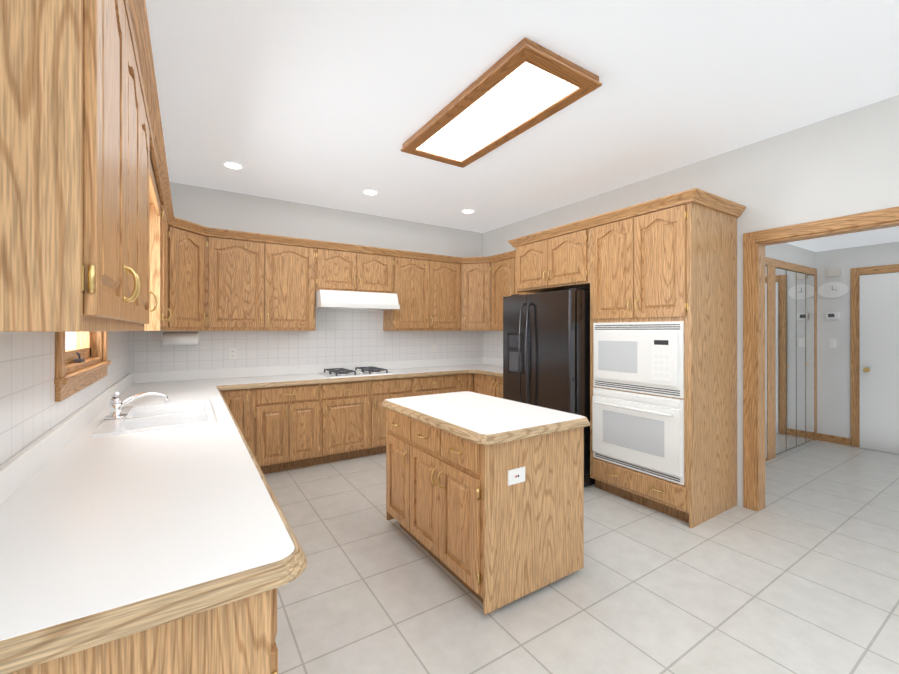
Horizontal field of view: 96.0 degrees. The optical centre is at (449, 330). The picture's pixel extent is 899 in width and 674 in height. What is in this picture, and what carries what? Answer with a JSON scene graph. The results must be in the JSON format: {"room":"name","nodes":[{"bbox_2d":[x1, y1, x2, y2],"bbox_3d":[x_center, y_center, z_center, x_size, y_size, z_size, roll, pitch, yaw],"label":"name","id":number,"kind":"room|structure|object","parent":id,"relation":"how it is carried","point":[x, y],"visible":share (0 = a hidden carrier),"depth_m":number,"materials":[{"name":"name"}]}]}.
{"room":"kitchen","nodes":[
{"label":"kitchen","id":0,"kind":"room"},
{"bbox_2d":[170,182,482,256],"bbox_3d":[-1.258,-0.029,5.086,4.355,2.900,0.120,0,0,-33],"label":"wall","id":1,"kind":"structure","parent":0,"point":[213,208],"depth_m":4.78,"materials":[{"name":"paint"}]},
{"bbox_2d":[168,200,175,330],"bbox_3d":[-2.465,-0.493,3.297,0.374,0.996,0.479,0,0,-33],"label":"upper cabinet","id":2,"kind":"object","parent":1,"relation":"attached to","point":[171,219],"depth_m":3.55,"materials":[{"name":"brown wood"}]},
{"bbox_2d":[176,217,207,330],"bbox_3d":[-2.612,-0.493,3.735,0.602,0.996,0.670,0,0,-33],"label":"upper cabinet","id":3,"kind":"object","parent":1,"relation":"attached to","point":[191,238],"depth_m":3.75,"materials":[{"name":"brown wood"}]},
{"bbox_2d":[161,331,199,344],"bbox_3d":[-2.599,0.074,3.913,0.310,0.135,0.124,0,0,-33],"label":"paper towel holder","id":4,"kind":"object","parent":3,"relation":"attached to","point":[180,338],"visible":1,"depth_m":3.87,"materials":[{"name":"white paper"}]},
{"bbox_2d":[208,227,271,330],"bbox_3d":[-2.213,-0.492,4.168,0.651,0.996,0.374,0,0,-33],"label":"upper cabinet","id":5,"kind":"object","parent":1,"relation":"attached to","point":[239,262],"depth_m":4.07,"materials":[{"name":"brown wood"}]},
{"bbox_2d":[272,236,315,330],"bbox_3d":[-1.811,-0.492,4.458,0.583,0.996,0.322,0,0,-33],"label":"upper cabinet","id":6,"kind":"object","parent":1,"relation":"attached to","point":[293,259],"depth_m":4.35,"materials":[{"name":"brown wood"}]},
{"bbox_2d":[130,309,482,372],"bbox_3d":[-1.275,0.030,5.000,4.223,0.949,0.006,0,0,-33],"label":"wall tile","id":7,"kind":"structure","parent":1,"relation":"attached to","point":[338,336],"depth_m":4.79,"materials":[{"name":"white tile"}]},
{"bbox_2d":[229,348,236,358],"bbox_3d":[-2.316,0.250,4.321,0.072,0.115,0.008,0,0,-33],"label":"electrical outlet","id":8,"kind":"object","parent":7,"relation":"attached to","point":[232,353],"visible":1,"depth_m":4.32,"materials":[{"name":"white plastic"}]},
{"bbox_2d":[132,357,483,384],"bbox_3d":[-1.267,0.456,4.987,4.179,0.100,0.019,0,0,-33],"label":"backsplash","id":9,"kind":"structure","parent":1,"relation":"attached to","point":[185,375],"depth_m":4.56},
{"bbox_2d":[316,240,363,291],"bbox_3d":[-1.342,-0.717,4.760,0.532,0.546,0.322,0,0,-33],"label":"upper cabinet","id":10,"kind":"object","parent":1,"relation":"attached to","point":[340,267],"depth_m":4.62,"materials":[{"name":"brown wood"}]},
{"bbox_2d":[316,290,399,310],"bbox_3d":[-1.119,-0.346,4.791,0.924,0.191,0.512,0,0,-33],"label":"range hood","id":11,"kind":"object","parent":10,"relation":"attached to","point":[341,300],"visible":0.88,"depth_m":4.58,"materials":[{"name":"white metal"}]},
{"bbox_2d":[364,246,395,293],"bbox_3d":[-0.998,-0.717,4.982,0.530,0.546,0.322,0,0,-33],"label":"upper cabinet","id":12,"kind":"object","parent":1,"relation":"attached to","point":[379,263],"depth_m":4.89,"materials":[{"name":"brown wood"}]},
{"bbox_2d":[383,250,423,330],"bbox_3d":[-0.537,-0.492,5.278,0.567,0.996,0.322,0,0,-33],"label":"upper cabinet","id":13,"kind":"object","parent":1,"relation":"attached to","point":[409,265],"depth_m":5.11,"materials":[{"name":"brown wood"}]},
{"bbox_2d":[424,253,463,330],"bbox_3d":[-0.122,-0.491,5.515,0.634,0.996,0.374,0,0,-33],"label":"upper cabinet","id":14,"kind":"object","parent":1,"relation":"attached to","point":[443,274],"depth_m":5.38,"materials":[{"name":"brown wood"}]},
{"bbox_2d":[146,0,898,232],"bbox_3d":[2.045,-1.521,2.742,7.900,0.080,7.800,0,0,-33],"label":"ceiling","id":15,"kind":"structure","parent":0,"point":[335,104],"depth_m":2.47,"materials":[{"name":"paint"}]},
{"bbox_2d":[222,161,243,169],"bbox_3d":[-1.938,-1.476,3.626,0.170,0.008,0.170,0,0,-33],"label":"recessed light","id":16,"kind":"object","parent":15,"relation":"in","point":[232,165],"visible":1,"depth_m":3.62,"materials":[{"name":"paint"}]},
{"bbox_2d":[362,189,378,194],"bbox_3d":[-0.845,-1.476,4.330,0.170,0.008,0.170,0,0,-33],"label":"recessed light","id":17,"kind":"object","parent":15,"relation":"in","point":[370,192],"visible":1,"depth_m":4.32,"materials":[{"name":"paint"}]},
{"bbox_2d":[461,209,474,213],"bbox_3d":[0.231,-1.475,5.023,0.170,0.008,0.170,0,0,-33],"label":"recessed light","id":18,"kind":"object","parent":15,"relation":"in","point":[467,211],"visible":0.96,"depth_m":5.01,"materials":[{"name":"plastic"}]},
{"bbox_2d":[400,37,601,167],"bbox_3d":[0.249,-1.450,2.787,0.610,0.059,1.420,0,0,-33],"label":"ceiling light fixture","id":19,"kind":"object","parent":15,"relation":"attached to","point":[523,85],"visible":1,"depth_m":2.57,"materials":[{"name":"brown wood"}]},
{"bbox_2d":[264,440,898,673],"bbox_3d":[2.045,1.459,2.740,7.900,0.080,7.800,0,0,-33],"label":"floor","id":20,"kind":"structure","parent":0,"point":[798,573],"depth_m":2.20,"materials":[{"name":"tile"}]},
{"bbox_2d":[16,589,277,673],"bbox_3d":[-0.803,0.980,0.970,0.646,0.874,0.568,0,0,-33],"label":"base cabinet","id":21,"kind":"object","parent":20,"relation":"on","point":[237,639],"depth_m":0.82,"materials":[{"name":"brown wood"}]},
{"bbox_2d":[108,377,223,408],"bbox_3d":[-2.342,0.525,3.386,0.686,0.040,1.557,0,0,-33],"label":"countertop","id":22,"kind":"structure","parent":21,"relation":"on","point":[144,392],"depth_m":3.18,"materials":[{"name":"white laminate"}]},
{"bbox_2d":[0,369,502,673],"bbox_3d":[-0.295,0.527,2.881,3.580,0.044,3.325,0,0,-33],"label":"countertop","id":23,"kind":"structure","parent":21,"relation":"on","point":[151,517],"depth_m":1.14,"materials":[{"name":"white laminate"}]},
{"bbox_2d":[104,392,168,419],"bbox_3d":[-1.783,0.414,2.309,0.296,0.157,0.166,0,0,-33],"label":"faucet","id":24,"kind":"object","parent":23,"relation":"on","point":[115,403],"depth_m":2.29,"materials":[{"name":"silver metal"}]},
{"bbox_2d":[91,400,215,436],"bbox_3d":[-1.696,0.598,2.389,0.510,0.210,0.820,0,0,-33],"label":"sink","id":25,"kind":"object","parent":23,"relation":"in","point":[177,415],"depth_m":2.39,"materials":[{"name":"white ceramic"}]},
{"bbox_2d":[212,365,459,384],"bbox_3d":[-1.064,0.526,4.708,2.894,0.040,0.718,0,0,-33],"label":"countertop","id":26,"kind":"structure","parent":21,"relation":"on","point":[427,368],"depth_m":4.48,"materials":[{"name":"white laminate"}]},
{"bbox_2d":[317,366,393,377],"bbox_3d":[-1.092,0.479,4.711,0.760,0.054,0.510,0,0,-33],"label":"cooktop","id":27,"kind":"object","parent":26,"relation":"in","point":[365,371],"depth_m":4.63,"materials":[{"name":"white"}]},
{"bbox_2d":[460,365,502,372],"bbox_3d":[0.646,0.527,5.322,0.647,0.040,1.537,0,0,-33],"label":"countertop","id":28,"kind":"structure","parent":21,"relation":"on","point":[491,368],"depth_m":5.51,"materials":[{"name":"white laminate"}]},
{"bbox_2d":[382,403,583,614],"bbox_3d":[0.143,0.982,2.645,0.785,0.874,1.176,0,0,-33],"label":"kitchen island","id":29,"kind":"object","parent":20,"relation":"on","point":[459,509],"depth_m":2.18,"materials":[{"name":"brown wood"}]},
{"bbox_2d":[383,391,589,446],"bbox_3d":[0.162,0.527,2.658,0.809,0.044,1.264,0,0,-33],"label":"island countertop","id":30,"kind":"structure","parent":29,"relation":"on","point":[491,420],"depth_m":2.37,"materials":[{"name":"white laminate"}]},
{"bbox_2d":[508,466,524,485],"bbox_3d":[0.344,0.746,2.070,0.115,0.075,0.008,0,0,-33],"label":"outlet","id":31,"kind":"object","parent":29,"relation":"attached to","point":[516,475],"visible":1,"depth_m":2.07,"materials":[{"name":"white plastic"}]},
{"bbox_2d":[503,288,594,486],"bbox_3d":[1.151,0.520,4.140,0.987,1.800,0.920,0,0,-33],"label":"fridge","id":32,"kind":"object","parent":20,"relation":"on","point":[546,349],"visible":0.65,"depth_m":3.73,"materials":[{"name":"black metal"}]},
{"bbox_2d":[584,188,739,528],"bbox_3d":[1.780,0.215,3.445,0.767,2.410,0.870,0,0,-33],"label":"tall cabinet","id":33,"kind":"object","parent":20,"relation":"on","point":[657,277],"depth_m":3.13,"materials":[{"name":"brown wood"}]},
{"bbox_2d":[483,95,898,505],"bbox_3d":[2.585,-0.031,3.029,0.120,2.900,7.500,0,0,-33],"label":"wall","id":34,"kind":"structure","parent":0,"point":[844,164],"depth_m":3.04,"materials":[{"name":"paint"}]},
{"bbox_2d":[464,256,491,330],"bbox_3d":[0.432,-0.491,5.690,0.603,0.996,0.680,0,0,-33],"label":"upper cabinet","id":35,"kind":"object","parent":34,"relation":"attached to","point":[477,270],"depth_m":5.49,"materials":[{"name":"brown wood"}]},
{"bbox_2d":[483,331,502,358],"bbox_3d":[0.917,0.246,5.502,0.006,0.519,1.524,0,0,-33],"label":"wall tile","id":36,"kind":"structure","parent":34,"relation":"attached to","point":[492,344],"depth_m":5.92,"materials":[{"name":"white tile"}]},
{"bbox_2d":[484,357,502,364],"bbox_3d":[0.908,0.457,5.488,0.021,0.100,1.532,0,0,-33],"label":"backsplash","id":37,"kind":"structure","parent":34,"relation":"attached to","point":[487,361],"depth_m":5.91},
{"bbox_2d":[492,250,515,330],"bbox_3d":[0.799,-0.491,5.333,0.374,0.996,0.589,0,0,-33],"label":"upper cabinet","id":38,"kind":"object","parent":34,"relation":"attached to","point":[503,264],"depth_m":5.27,"materials":[{"name":"brown wood"}]},
{"bbox_2d":[516,292,533,294],"bbox_3d":[1.057,-0.492,4.980,0.322,0.996,0.529,0,0,-33],"label":"upper cabinet","id":39,"kind":"object","parent":34,"relation":"attached to","point":[519,293],"depth_m":4.94,"materials":[{"name":"brown wood"}]},
{"bbox_2d":[512,220,583,292],"bbox_3d":[1.290,-0.707,4.230,0.742,0.565,0.980,0,0,-33],"label":"upper cabinet","id":40,"kind":"object","parent":34,"relation":"attached to","point":[550,260],"depth_m":4.00,"materials":[{"name":"brown wood"}]},
{"bbox_2d":[743,206,898,510],"bbox_3d":[2.782,0.322,2.722,0.156,2.195,1.340,0,0,-33],"label":"trim","id":41,"kind":"structure","parent":34,"relation":"attached to","point":[753,329],"depth_m":3.18,"materials":[{"name":"brown wood"}]},
{"bbox_2d":[765,243,814,455],"bbox_3d":[3.527,-0.030,4.540,3.100,2.900,0.120,0,0,-33],"label":"wall","id":42,"kind":"structure","parent":0,"point":[789,253],"depth_m":4.83,"materials":[{"name":"paint"}]},
{"bbox_2d":[765,265,813,459],"bbox_3d":[3.595,0.348,4.489,2.594,2.105,0.031,0,0,-33],"label":"mirrored closet doors","id":43,"kind":"structure","parent":42,"relation":"in","point":[794,359],"depth_m":4.79,"materials":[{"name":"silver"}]},
{"bbox_2d":[765,257,816,460],"bbox_3d":[3.590,0.313,4.496,2.770,2.215,0.022,0,0,-33],"label":"trim","id":44,"kind":"structure","parent":42,"relation":"attached to","point":[771,263],"depth_m":4.48,"materials":[{"name":"brown wood"}]},
{"bbox_2d":[787,226,898,251],"bbox_3d":[4.714,-1.061,2.587,2.980,0.080,4.450,0,0,-33],"label":"ceiling","id":45,"kind":"structure","parent":0,"point":[873,237],"depth_m":4.59,"materials":[{"name":"paint"}]},
{"bbox_2d":[815,242,898,445],"bbox_3d":[6.017,-0.030,3.426,0.120,2.900,4.450,0,0,-33],"label":"wall","id":46,"kind":"structure","parent":0,"point":[833,391],"depth_m":5.08,"materials":[{"name":"paint"}]},
{"bbox_2d":[817,282,847,297],"bbox_3d":[4.842,-0.509,5.114,0.025,0.200,0.290,0,0,-33],"label":"wall clock","id":47,"kind":"object","parent":46,"relation":"attached to","point":[832,289],"visible":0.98,"depth_m":5.11,"materials":[{"name":"white"}]},
{"bbox_2d":[826,312,838,318],"bbox_3d":[4.842,-0.184,5.114,0.026,0.090,0.120,0,0,-33],"label":"thermostat","id":48,"kind":"object","parent":46,"relation":"attached to","point":[832,315],"visible":0.96,"depth_m":5.11,"materials":[{"name":"white plastic"}]},
{"bbox_2d":[829,339,836,347],"bbox_3d":[4.848,0.163,5.117,0.011,0.115,0.070,0,0,-33],"label":"light switch","id":49,"kind":"object","parent":46,"relation":"attached to","point":[832,343],"visible":1,"depth_m":5.11,"materials":[{"name":"white plastic"}]},
{"bbox_2d":[817,433,849,445],"bbox_3d":[3.616,1.375,4.290,2.980,0.090,0.395,0,0,-33],"label":"baseboard","id":50,"kind":"structure","parent":46,"relation":"attached to","point":[834,439],"depth_m":5.11,"materials":[{"name":"brown wood"}]},
{"bbox_2d":[827,268,840,276],"bbox_3d":[4.844,-0.724,5.098,0.039,0.090,0.130,0,0,-33],"label":"door chime","id":51,"kind":"object","parent":46,"relation":"attached to","point":[833,272],"visible":1,"depth_m":5.09,"materials":[{"name":"white plastic"}]},
{"bbox_2d":[850,264,898,446],"bbox_3d":[5.200,0.330,4.565,0.020,2.180,0.980,0,0,-33],"label":"door frame","id":52,"kind":"structure","parent":46,"relation":"attached to","point":[855,273],"depth_m":4.93,"materials":[{"name":"brown wood"}]},
{"bbox_2d":[860,273,898,453],"bbox_3d":[5.164,0.378,4.541,0.100,2.075,0.810,0,0,-33],"label":"hall door","id":53,"kind":"structure","parent":46,"relation":"in","point":[879,362],"depth_m":4.75,"materials":[{"name":"white paint"}]},
{"bbox_3d":[-1.109,-0.032,0.722,0.120,2.900,7.620,0,0,-33],"label":"wall","id":54,"kind":"structure","parent":0,"visible":0},
{"bbox_2d":[0,331,129,465],"bbox_3d":[-1.970,0.243,2.174,0.006,0.519,3.994,0,0,-33],"label":"wall tile","id":55,"kind":"structure","parent":54,"relation":"attached to","point":[31,410],"depth_m":1.48,"materials":[{"name":"white tile"}]},
{"bbox_2d":[0,373,131,504],"bbox_3d":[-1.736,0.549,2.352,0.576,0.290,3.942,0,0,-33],"label":"backsplash","id":56,"kind":"structure","parent":54,"relation":"attached to","point":[33,458],"depth_m":1.57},
{"bbox_2d":[0,0,135,331],"bbox_3d":[-0.950,-0.495,0.897,0.322,0.996,0.501,0,0,-33],"label":"upper cabinet","id":57,"kind":"object","parent":54,"relation":"attached to","point":[96,234],"depth_m":0.75,"materials":[{"name":"brown wood"}]},
{"bbox_2d":[54,331,111,401],"bbox_3d":[-2.022,-0.284,2.180,0.165,1.175,1.200,0,0,-33],"label":"window","id":58,"kind":"structure","parent":54,"relation":"in","point":[85,363],"depth_m":2.15,"materials":[{"name":"brown wood"}]},
{"bbox_2d":[136,16,147,330],"bbox_3d":[-1.166,-0.495,1.232,0.322,0.996,0.542,0,0,-33],"label":"upper cabinet","id":59,"kind":"object","parent":54,"relation":"attached to","point":[141,68],"depth_m":1.53,"materials":[{"name":"brown wood"}]},
{"bbox_2d":[148,88,155,330],"bbox_3d":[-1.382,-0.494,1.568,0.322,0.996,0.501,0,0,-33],"label":"upper cabinet","id":60,"kind":"object","parent":54,"relation":"attached to","point":[151,115],"depth_m":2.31,"materials":[{"name":"brown wood"}]},
{"bbox_2d":[152,188,167,330],"bbox_3d":[-2.306,-0.493,3.003,0.322,0.996,0.431,0,0,-33],"label":"upper cabinet","id":61,"kind":"object","parent":54,"relation":"attached to","point":[160,273],"depth_m":2.90,"materials":[{"name":"brown wood"}]}
]}

